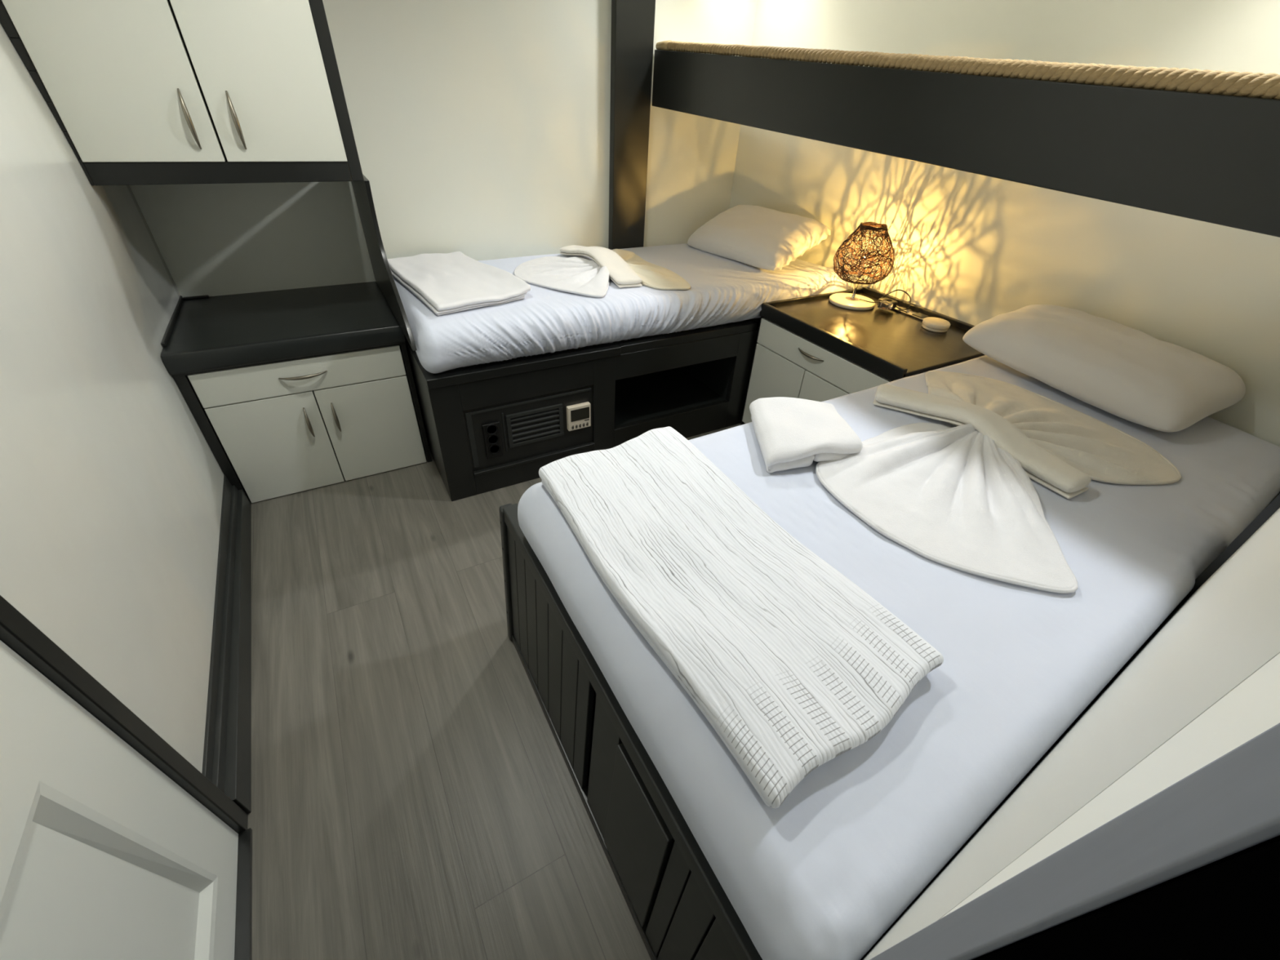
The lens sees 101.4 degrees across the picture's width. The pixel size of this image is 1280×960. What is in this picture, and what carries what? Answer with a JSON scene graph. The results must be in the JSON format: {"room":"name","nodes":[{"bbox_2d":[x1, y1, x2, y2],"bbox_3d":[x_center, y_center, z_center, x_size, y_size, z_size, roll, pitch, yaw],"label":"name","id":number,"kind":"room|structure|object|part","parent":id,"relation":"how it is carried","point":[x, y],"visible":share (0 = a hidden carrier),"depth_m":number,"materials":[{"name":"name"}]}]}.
{"room":"boat cabin bedroom","nodes":[
{"label":"boat cabin bedroom","id":0,"kind":"room"},
{"bbox_2d":[0,22,224,773],"bbox_3d":[-1.309,-0.555,1.080,0.123,2.200,1.965,-17,41,-25],"label":"wall","id":1,"kind":"structure","parent":0,"point":[111,486],"depth_m":1.13,"materials":[{"name":"white paint"}]},
{"bbox_2d":[0,640,238,959],"bbox_3d":[-0.626,0.240,0.237,0.048,1.968,0.923,-17,41,-25],"label":"door","id":2,"kind":"structure","parent":1,"relation":"in","point":[104,855],"depth_m":0.74,"materials":[{"name":"white paint"}]},
{"bbox_3d":[-0.608,0.253,0.247,0.016,1.760,0.706,-17,41,-25],"label":"panel","id":3,"kind":"part","parent":2,"relation":"part of","materials":[{"name":"white paint"}]},
{"bbox_2d":[0,595,248,833],"bbox_3d":[-0.829,-0.061,0.452,0.092,2.200,0.191,-17,41,-25],"label":"trim","id":4,"kind":"structure","parent":1,"relation":"attached to","point":[17,632],"depth_m":0.82,"materials":[{"name":"black paint"}]},
{"bbox_2d":[201,475,251,813],"bbox_3d":[-1.217,0.372,1.560,0.068,0.150,1.244,-17,41,-25],"label":"baseboard","id":5,"kind":"structure","parent":1,"relation":"attached to","point":[227,751],"depth_m":1.41,"materials":[{"name":"grey paint"}]},
{"bbox_2d":[234,827,252,959],"bbox_3d":[-0.654,1.039,0.822,0.078,0.011,0.955,-17,41,-25],"label":"trim","id":6,"kind":"structure","parent":1,"relation":"attached to","point":[243,922],"depth_m":1.06,"materials":[{"name":"black paint"}]},
{"bbox_2d":[128,0,757,297],"bbox_3d":[-0.563,-1.477,2.387,3.000,2.200,0.090,-17,41,-25],"label":"wall","id":7,"kind":"structure","parent":0,"point":[481,128],"depth_m":2.21,"materials":[{"name":"beige paint"}]},
{"bbox_2d":[0,0,364,185],"bbox_3d":[-1.280,-1.452,1.377,0.685,1.109,0.612,-17,41,-25],"label":"upper cabinet","id":8,"kind":"object","parent":7,"relation":"attached to","point":[140,91],"visible":1,"depth_m":1.38,"materials":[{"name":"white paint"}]},
{"bbox_3d":[-1.297,-1.194,1.192,0.307,0.805,0.032,-17,41,-25],"label":"door","id":9,"kind":"part","parent":8,"relation":"part of","materials":[{"name":"white laminate"}]},
{"bbox_3d":[-1.202,-0.960,1.397,0.013,0.135,0.034,-17,41,-25],"label":"handle","id":10,"kind":"part","parent":8,"relation":"part of","materials":[{"name":"silver metal"}]},
{"bbox_3d":[-1.111,-0.988,1.441,0.013,0.135,0.034,-17,41,-25],"label":"handle","id":11,"kind":"part","parent":8,"relation":"part of","materials":[{"name":"silver metal"}]},
{"bbox_3d":[-1.025,-1.275,1.324,0.308,0.805,0.032,-17,41,-25],"label":"door","id":12,"kind":"part","parent":8,"relation":"part of","materials":[{"name":"white laminate"}]},
{"bbox_2d":[608,0,655,249],"bbox_3d":[-0.041,-1.806,2.411,0.193,1.650,0.047,-17,41,-25],"label":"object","id":13,"kind":"structure","parent":7,"relation":"attached to","point":[633,21],"depth_m":2.46,"materials":[{"name":"black wood"}]},
{"bbox_2d":[247,423,740,959],"bbox_3d":[0.233,0.274,1.988,3.060,0.060,3.400,-17,41,-25],"label":"floor","id":14,"kind":"structure","parent":0,"point":[415,795],"depth_m":1.31,"materials":[{"name":"grey wood"}]},
{"bbox_2d":[160,281,431,502],"bbox_3d":[-1.348,-0.390,2.166,0.714,0.640,0.606,-17,41,-25],"label":"base cabinet","id":15,"kind":"object","parent":14,"relation":"on","point":[290,391],"visible":0.97,"depth_m":1.95,"materials":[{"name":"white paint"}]},
{"bbox_3d":[-1.362,-0.122,1.988,0.326,0.413,0.020,-17,41,-25],"label":"door","id":16,"kind":"part","parent":15,"relation":"part of","materials":[{"name":"white laminate"}]},
{"bbox_2d":[160,281,405,375],"bbox_3d":[-1.338,-0.611,2.010,0.714,0.069,0.594,-17,41,-25],"label":"countertop","id":17,"kind":"structure","parent":15,"relation":"on","point":[228,331],"depth_m":1.90,"materials":[{"name":"black"}]},
{"bbox_2d":[351,173,417,351],"bbox_3d":[-0.952,-0.847,1.908,0.014,0.459,0.859,-17,41,-25],"label":"divider panel","id":18,"kind":"object","parent":17,"relation":"on","point":[384,277],"visible":0.89,"depth_m":1.86,"materials":[{"name":"black paint"}]},
{"bbox_3d":[-1.206,-0.382,1.895,0.654,0.122,0.022,-17,41,-25],"label":"drawer","id":19,"kind":"part","parent":15,"relation":"part of","materials":[{"name":"white laminate"}]},
{"bbox_3d":[-1.202,-0.370,1.869,0.153,0.013,0.034,-17,41,-25],"label":"handle","id":20,"kind":"part","parent":15,"relation":"part of","materials":[{"name":"silver metal"}]},
{"bbox_3d":[-1.243,-0.209,1.968,0.013,0.128,0.034,-17,41,-25],"label":"handle","id":21,"kind":"part","parent":15,"relation":"part of","materials":[{"name":"silver metal"}]},
{"bbox_3d":[-1.163,-0.233,2.007,0.013,0.128,0.034,-17,41,-25],"label":"handle","id":22,"kind":"part","parent":15,"relation":"part of","materials":[{"name":"silver metal"}]},
{"bbox_3d":[-1.076,-0.208,2.126,0.324,0.413,0.020,-17,41,-25],"label":"door","id":23,"kind":"part","parent":15,"relation":"part of","materials":[{"name":"white laminate"}]},
{"bbox_2d":[404,317,760,501],"bbox_3d":[-0.096,-0.622,2.671,1.992,0.535,0.900,-17,41,-25],"label":"bed","id":24,"kind":"object","parent":14,"relation":"on","point":[491,426],"visible":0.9,"depth_m":2.16,"materials":[{"name":"black paint"}]},
{"bbox_2d":[485,423,497,435],"bbox_3d":[-0.569,-0.193,2.015,0.048,0.048,0.004,-17,41,-25],"label":"socket","id":25,"kind":"object","parent":24,"relation":"attached to","point":[491,428],"depth_m":2.02,"materials":[{"name":"black plastic"}]},
{"bbox_2d":[481,421,503,459],"bbox_3d":[-0.576,-0.155,2.052,0.066,0.157,0.013,-17,41,-25],"label":"power outlet","id":26,"kind":"object","parent":24,"relation":"attached to","point":[492,432],"depth_m":2.05,"materials":[{"name":"black plastic"}]},
{"bbox_2d":[487,434,499,444],"bbox_3d":[-0.571,-0.157,2.042,0.048,0.048,0.004,-17,41,-25],"label":"socket","id":27,"kind":"object","parent":24,"relation":"attached to","point":[492,439],"depth_m":2.04,"materials":[{"name":"black plastic"}]},
{"bbox_2d":[488,444,501,454],"bbox_3d":[-0.574,-0.121,2.068,0.048,0.048,0.004,-17,41,-25],"label":"socket","id":28,"kind":"object","parent":24,"relation":"attached to","point":[494,449],"depth_m":2.07,"materials":[{"name":"black plastic"}]},
{"bbox_3d":[-0.411,-0.432,1.967,0.752,0.035,0.036,-17,41,-25],"label":"rail","id":29,"kind":"part","parent":24,"relation":"part of","materials":[{"name":"black paint"}]},
{"bbox_3d":[-0.433,-0.216,2.124,0.530,0.280,0.012,-17,41,-25],"label":"inset panel","id":30,"kind":"part","parent":24,"relation":"part of","materials":[{"name":"black paint"}]},
{"bbox_3d":[-0.430,-0.214,2.117,0.512,0.245,0.006,-17,41,-25],"label":"moulding","id":31,"kind":"part","parent":24,"relation":"part of","materials":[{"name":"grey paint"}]},
{"bbox_2d":[505,403,564,448],"bbox_3d":[-0.421,-0.220,2.115,0.234,0.146,0.011,-17,41,-25],"label":"vent grille","id":32,"kind":"object","parent":24,"relation":"attached to","point":[526,426],"depth_m":2.11,"materials":[{"name":"black"}]},
{"bbox_2d":[566,401,591,431],"bbox_3d":[-0.256,-0.265,2.188,0.102,0.110,0.024,-17,41,-25],"label":"controller","id":33,"kind":"object","parent":24,"relation":"attached to","point":[578,415],"visible":1,"depth_m":2.17,"materials":[{"name":"beige plastic"}]},
{"bbox_2d":[392,243,853,373],"bbox_3d":[-0.041,-0.907,2.469,2.072,0.167,0.915,-17,41,-25],"label":"mattress","id":34,"kind":"object","parent":24,"relation":"on","point":[722,290],"visible":0.76,"depth_m":2.07,"materials":[{"name":"white fabric"}]},
{"bbox_2d":[386,251,530,315],"bbox_3d":[-0.762,-0.817,2.109,0.389,0.057,0.692,-24,44,-32],"label":"folded blanket","id":35,"kind":"object","parent":34,"relation":"on","point":[455,282],"visible":0.98,"depth_m":2.03,"materials":[{"name":"white fabric"}]},
{"bbox_2d":[514,244,690,297],"bbox_3d":[-0.209,-0.958,2.321,0.685,0.080,0.718,-17,41,-25],"label":"towel","id":36,"kind":"object","parent":34,"relation":"on","point":[575,275],"visible":1,"depth_m":2.27,"materials":[{"name":"white fabric"}]},
{"bbox_2d":[687,204,831,271],"bbox_3d":[0.596,-1.266,2.699,0.402,0.214,0.654,-22,44,-30],"label":"pillow","id":37,"kind":"object","parent":34,"relation":"on","point":[762,237],"visible":1,"depth_m":2.56,"materials":[{"name":"white fabric"}]},
{"bbox_3d":[0.223,-0.624,2.278,0.712,0.035,0.029,-17,41,-25],"label":"rail","id":38,"kind":"part","parent":24,"relation":"part of","materials":[{"name":"black paint"}]},
{"bbox_2d":[498,503,762,959],"bbox_3d":[0.767,0.285,1.536,2.079,0.512,1.052,-17,41,-25],"label":"double bed","id":39,"kind":"object","parent":14,"relation":"on","point":[679,908],"visible":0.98,"depth_m":0.99,"materials":[{"name":"black painted wood"},{"name":"white fabric"}]},
{"bbox_3d":[-0.361,0.274,1.464,0.063,0.505,0.028,-17,41,-25],"label":"corner post","id":40,"kind":"part","parent":39,"relation":"part of","materials":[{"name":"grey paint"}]},
{"bbox_3d":[-0.232,0.417,1.285,0.039,0.440,0.493,-17,41,-25],"label":"plank panel","id":41,"kind":"part","parent":39,"relation":"part of","materials":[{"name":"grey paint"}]},
{"bbox_3d":[-0.011,0.666,0.971,0.038,0.395,0.168,-17,41,-25],"label":"hatch door","id":42,"kind":"part","parent":39,"relation":"part of","materials":[{"name":"grey paint"}]},
{"bbox_3d":[0.018,0.690,0.938,0.039,0.440,0.463,-17,41,-25],"label":"plank panel","id":43,"kind":"part","parent":39,"relation":"part of","materials":[{"name":"grey paint"}]},
{"bbox_2d":[517,355,1279,959],"bbox_3d":[0.834,0.039,1.328,2.106,0.151,0.978,-17,41,-25],"label":"mattress","id":44,"kind":"object","parent":39,"relation":"on","point":[824,873],"visible":0.54,"depth_m":0.85,"materials":[{"name":"white fabric"}]},
{"bbox_2d":[538,426,943,808],"bbox_3d":[0.115,0.135,0.975,0.398,0.048,0.803,-17,41,-25],"label":"blanket","id":45,"kind":"object","parent":44,"relation":"on","point":[794,666],"visible":1,"depth_m":0.85,"materials":[{"name":"white fabric"}]},
{"bbox_2d":[749,396,862,473],"bbox_3d":[0.421,-0.118,1.330,0.248,0.066,0.288,3,36,-1],"label":"towel","id":46,"kind":"object","parent":44,"relation":"on","point":[791,433],"visible":0.98,"depth_m":1.28,"materials":[{"name":"white fabric"}]},
{"bbox_2d":[815,370,1181,593],"bbox_3d":[0.878,-0.099,1.335,1.013,0.070,0.688,-21,43,-30],"label":"towel","id":47,"kind":"object","parent":44,"relation":"on","point":[963,497],"visible":0.98,"depth_m":1.25,"materials":[{"name":"white fabric"}]},
{"bbox_2d":[962,304,1245,432],"bbox_3d":[1.462,-0.401,1.685,0.398,0.180,0.673,-14,40,-23],"label":"pillow","id":48,"kind":"object","parent":44,"relation":"on","point":[1127,373],"visible":1,"depth_m":1.55,"materials":[{"name":"white fabric"}]},
{"bbox_2d":[740,286,984,425],"bbox_3d":[0.994,-0.417,2.396,0.688,0.640,0.761,-17,41,-25],"label":"nightstand","id":49,"kind":"object","parent":14,"relation":"on","point":[812,348],"visible":0.47,"depth_m":2.19,"materials":[{"name":"black paint"}]},
{"bbox_3d":[0.621,-0.387,2.461,0.021,0.417,0.316,-17,41,-25],"label":"door","id":50,"kind":"part","parent":49,"relation":"part of","materials":[{"name":"white laminate"}]},
{"bbox_3d":[0.697,-0.517,2.165,0.030,0.013,0.148,-17,41,-25],"label":"handle","id":51,"kind":"part","parent":49,"relation":"part of","materials":[{"name":"silver metal"}]},
{"bbox_3d":[0.803,-0.188,2.208,0.021,0.417,0.416,-17,41,-25],"label":"door","id":52,"kind":"part","parent":49,"relation":"part of","materials":[{"name":"white laminate"}]},
{"bbox_3d":[0.737,-0.492,2.156,0.022,0.115,0.736,-17,41,-25],"label":"drawer","id":53,"kind":"part","parent":49,"relation":"part of","materials":[{"name":"white laminate"}]},
{"bbox_2d":[828,221,894,310],"bbox_3d":[0.994,-0.960,2.342,0.273,0.338,0.255,-17,41,-25],"label":"table lamp","id":54,"kind":"object","parent":49,"relation":"on","point":[845,300],"visible":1,"depth_m":2.29,"materials":[{"name":"beige wicker"}]},
{"bbox_3d":[0.990,-0.892,2.393,0.026,0.129,0.026,-17,41,-25],"label":"stem","id":55,"kind":"part","parent":54,"relation":"part of","materials":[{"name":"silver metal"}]},
{"bbox_3d":[0.996,-1.003,2.310,0.273,0.229,0.255,-17,41,-25],"label":"lamp shade","id":56,"kind":"part","parent":54,"relation":"part of","materials":[{"name":"brown wicker"}]},
{"bbox_2d":[876,297,897,310],"bbox_3d":[1.105,-0.793,2.363,0.105,0.037,0.090,-17,41,-25],"label":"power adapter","id":57,"kind":"object","parent":49,"relation":"on","point":[886,304],"visible":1,"depth_m":2.33,"materials":[{"name":"black plastic"}]},
{"bbox_2d":[891,304,929,320],"bbox_3d":[1.217,-0.757,2.363,0.070,0.010,0.190,-17,41,-25],"label":"power strip","id":58,"kind":"object","parent":49,"relation":"attached to","point":[911,313],"visible":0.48,"depth_m":2.35,"materials":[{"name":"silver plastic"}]},
{"bbox_2d":[859,288,911,310],"bbox_3d":[1.123,-0.836,2.400,0.222,0.067,0.094,10,37,9],"label":"cable","id":59,"kind":"object","parent":58,"relation":"on","point":[898,289],"visible":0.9,"depth_m":2.38,"materials":[{"name":"black plastic"}]},
{"bbox_2d":[912,312,928,318],"bbox_3d":[1.245,-0.730,2.323,0.050,0.002,0.050,-17,41,-25],"label":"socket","id":60,"kind":"object","parent":58,"relation":"attached to","point":[916,315],"depth_m":2.32,"materials":[{"name":"white plastic"}]},
{"bbox_2d":[921,316,950,332],"bbox_3d":[1.248,-0.655,2.208,0.106,0.033,0.106,-17,41,-25],"label":"round box","id":61,"kind":"object","parent":49,"relation":"on","point":[930,323],"visible":1,"depth_m":2.18,"materials":[{"name":"beige plastic"}]},
{"bbox_2d":[728,0,1279,506],"bbox_3d":[1.347,-1.072,1.997,0.320,2.200,2.760,-17,41,-25],"label":"wall","id":62,"kind":"structure","parent":0,"point":[973,249],"depth_m":1.88,"materials":[{"name":"beige paint"}]},
{"bbox_2d":[651,49,1279,237],"bbox_3d":[0.988,-1.217,1.736,0.688,0.329,2.568,-17,41,-25],"label":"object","id":63,"kind":"object","parent":62,"relation":"attached to","point":[1213,158],"visible":1,"depth_m":1.26,"materials":[{"name":"black paint"}]},
{"bbox_2d":[655,40,1279,99],"bbox_3d":[0.713,-1.222,1.531,0.041,0.167,2.569,-17,41,-25],"label":"rope","id":64,"kind":"object","parent":63,"relation":"on","point":[1248,84],"visible":0.99,"depth_m":1.22,"materials":[{"name":"beige fabric"}]},
{"bbox_2d":[860,507,1279,959],"bbox_3d":[1.155,-0.132,0.711,2.236,2.200,0.120,-19,42,-27],"label":"wall","id":65,"kind":"structure","parent":0,"point":[1228,628],"depth_m":0.36,"materials":[{"name":"white paint"}]},
{"bbox_2d":[941,653,1279,918],"bbox_3d":[0.171,0.183,0.204,0.073,2.200,0.054,-17,41,-25],"label":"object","id":66,"kind":"structure","parent":65,"relation":"attached to","point":[1252,708],"depth_m":0.16,"materials":[{"name":"white"}]},
{"bbox_2d":[1151,493,1279,634],"bbox_3d":[1.228,-0.200,0.809,0.201,2.200,0.023,-18,42,-27],"label":"trim","id":67,"kind":"structure","parent":65,"relation":"attached to","point":[1274,505],"depth_m":0.99,"materials":[{"name":"black paint"}]},
{"bbox_2d":[971,835,1279,959],"bbox_3d":[0.367,0.418,-0.098,0.062,2.200,1.024,-17,41,-25],"label":"wall","id":68,"kind":"structure","parent":0,"point":[1228,908],"depth_m":0.12,"materials":[{"name":"black"}]},
{"bbox_2d":[869,723,1279,959],"bbox_3d":[0.122,0.182,0.202,0.012,2.200,0.128,-17,41,-25],"label":"trim","id":69,"kind":"structure","parent":68,"relation":"attached to","point":[1230,805],"depth_m":0.13,"materials":[{"name":"white wood"}]}
]}

